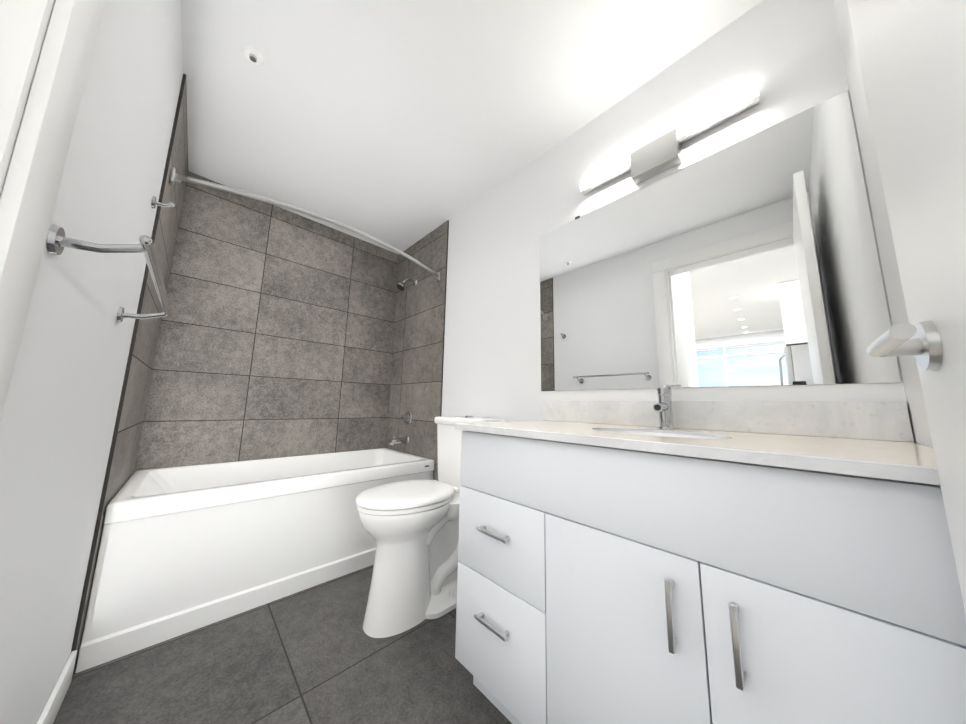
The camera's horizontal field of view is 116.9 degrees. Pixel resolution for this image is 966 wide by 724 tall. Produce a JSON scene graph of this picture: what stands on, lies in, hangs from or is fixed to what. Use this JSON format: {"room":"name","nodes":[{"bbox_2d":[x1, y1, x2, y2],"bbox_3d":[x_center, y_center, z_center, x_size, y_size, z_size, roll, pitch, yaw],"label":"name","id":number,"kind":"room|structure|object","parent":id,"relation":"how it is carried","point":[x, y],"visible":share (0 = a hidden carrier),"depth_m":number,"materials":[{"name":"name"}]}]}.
{"room":"bathroom","nodes":[
{"label":"bathroom","id":0,"kind":"room"},
{"bbox_2d":[0,0,182,723],"bbox_3d":[-1.016,-0.174,0.707,0.120,2.430,2.800,9,-11,-43],"label":"wall","id":1,"kind":"structure","parent":0,"point":[58,420],"depth_m":0.69,"materials":[{"name":"white paint"}]},
{"bbox_2d":[0,0,105,423],"bbox_3d":[-0.367,-0.169,0.028,0.152,2.250,1.010,9,-11,-43],"label":"door frame","id":2,"kind":"structure","parent":1,"relation":"attached to","point":[46,48],"depth_m":0.40,"materials":[{"name":"white paint"}]},
{"bbox_2d":[37,650,76,723],"bbox_3d":[-1.049,0.994,0.647,0.013,0.100,1.026,9,-11,-43],"label":"baseboard","id":3,"kind":"structure","parent":1,"relation":"attached to","point":[49,713],"depth_m":0.87,"materials":[{"name":"white paint"}]},
{"bbox_2d":[47,224,171,322],"bbox_3d":[-0.908,-0.180,0.767,0.113,0.065,0.707,9,-11,-43],"label":"towel rail","id":4,"kind":"object","parent":1,"relation":"attached to","point":[58,241],"visible":1,"depth_m":0.56,"materials":[{"name":"silver metal"}]},
{"bbox_2d":[71,73,187,675],"bbox_3d":[-1.664,-0.077,1.465,0.010,2.430,0.800,9,-11,-43],"label":"wall tiles","id":5,"kind":"structure","parent":1,"relation":"attached to","point":[121,463],"depth_m":1.33,"materials":[{"name":"grey tile"}]},
{"bbox_2d":[169,167,439,280],"bbox_3d":[-0.840,-0.777,1.818,1.499,0.068,0.204,9,-11,-43],"label":"shower curtain rod","id":6,"kind":"object","parent":5,"relation":"attached to","point":[174,177],"visible":1,"depth_m":1.55,"materials":[{"name":"silver metal"}]},
{"bbox_2d":[151,196,175,207],"bbox_3d":[-1.266,-0.622,1.178,0.062,0.049,0.048,9,-11,-43],"label":"robe hook","id":7,"kind":"object","parent":1,"relation":"attached to","point":[154,203],"visible":1,"depth_m":1.17,"materials":[{"name":"silver metal"}]},
{"bbox_2d":[134,171,398,471],"bbox_3d":[-1.442,0.051,2.311,1.760,2.430,0.120,9,-11,-43],"label":"tiled wall","id":8,"kind":"structure","parent":0,"point":[276,336],"depth_m":2.14,"materials":[{"name":"tile"}]},
{"bbox_2d":[387,220,448,480],"bbox_3d":[-0.580,0.095,2.501,0.010,2.430,0.800,9,-11,-43],"label":"wall tiles","id":9,"kind":"structure","parent":8,"relation":"attached to","point":[416,387],"depth_m":2.48,"materials":[{"name":"grey tile"}]},
{"bbox_2d":[389,436,408,445],"bbox_3d":[-0.684,0.635,2.401,0.154,0.076,0.066,9,-11,-43],"label":"tub spout","id":10,"kind":"object","parent":9,"relation":"attached to","point":[405,439],"visible":1,"depth_m":2.39,"materials":[{"name":"silver metal"}]},
{"bbox_2d":[400,411,411,423],"bbox_3d":[-0.641,0.460,2.450,0.064,0.110,0.133,9,-11,-43],"label":"shower valve","id":11,"kind":"object","parent":9,"relation":"attached to","point":[406,418],"visible":1,"depth_m":2.45,"materials":[{"name":"silver metal"}]},
{"bbox_2d":[396,279,416,290],"bbox_3d":[-0.667,-0.679,2.584,0.176,0.137,0.080,9,-11,-43],"label":"shower head","id":12,"kind":"object","parent":9,"relation":"attached to","point":[401,286],"visible":1,"depth_m":2.55},
{"bbox_2d":[53,565,511,723],"bbox_3d":[-0.451,1.171,1.088,1.760,0.100,3.040,9,-11,-43],"label":"floor","id":13,"kind":"structure","parent":0,"point":[316,654],"depth_m":1.05,"materials":[{"name":"tile"}]},
{"bbox_2d":[75,448,434,672],"bbox_3d":[-1.152,0.935,1.861,1.494,0.562,0.760,9,-11,-43],"label":"bathtub","id":14,"kind":"object","parent":13,"relation":"on","point":[184,549],"visible":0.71,"depth_m":1.37,"materials":[{"name":"white plastic"}]},
{"bbox_2d":[355,416,505,637],"bbox_3d":[-0.276,0.734,1.525,0.737,0.896,0.422,9,-11,-43],"label":"toilet","id":15,"kind":"object","parent":13,"relation":"on","point":[411,527],"visible":0.88,"depth_m":1.34,"materials":[{"name":"white ceramic"}]},
{"bbox_2d":[455,385,965,723],"bbox_3d":[0.479,0.580,0.879,0.600,1.046,1.093,9,-11,-43],"label":"bathroom vanity","id":16,"kind":"object","parent":13,"relation":"on","point":[664,559],"visible":1,"depth_m":0.60,"materials":[{"name":"white paint"}]},
{"bbox_2d":[181,0,762,253],"bbox_3d":[-0.402,-1.332,1.452,1.760,0.100,3.040,9,-11,-43],"label":"ceiling","id":17,"kind":"structure","parent":0,"point":[402,125],"depth_m":1.40,"materials":[{"name":"white paint"}]},
{"bbox_2d":[242,44,263,64],"bbox_3d":[-0.986,-1.308,1.272,0.076,0.022,0.076,9,-11,-43],"label":"sprinkler","id":18,"kind":"object","parent":17,"relation":"attached to","point":[253,55],"visible":1,"depth_m":1.26,"materials":[{"name":"white paint"}]},
{"bbox_2d":[441,0,913,442],"bbox_3d":[0.201,0.007,1.788,0.128,2.430,2.920,9,-11,-43],"label":"wall","id":19,"kind":"structure","parent":0,"point":[752,260],"depth_m":1.14,"materials":[{"name":"white paint"}]},
{"bbox_2d":[580,88,759,194],"bbox_3d":[0.728,-0.865,1.257,0.057,0.125,0.656,9,-11,-43],"label":"sconce","id":20,"kind":"object","parent":19,"relation":"attached to","point":[659,155],"visible":1,"depth_m":1.21,"materials":[{"name":"silver metal"}]},
{"bbox_2d":[833,0,932,447],"bbox_3d":[0.546,-0.219,0.188,1.640,2.430,0.120,9,-11,-43],"label":"wall","id":21,"kind":"structure","parent":0,"point":[909,372],"depth_m":0.78,"materials":[{"name":"white paint"}]},
{"bbox_2d":[847,0,965,614],"bbox_3d":[0.240,-0.096,0.074,0.794,2.125,0.119,9,-11,-43],"label":"door","id":22,"kind":"structure","parent":21,"relation":"in","point":[911,54],"depth_m":0.28,"materials":[{"name":"white paint"}]}
]}

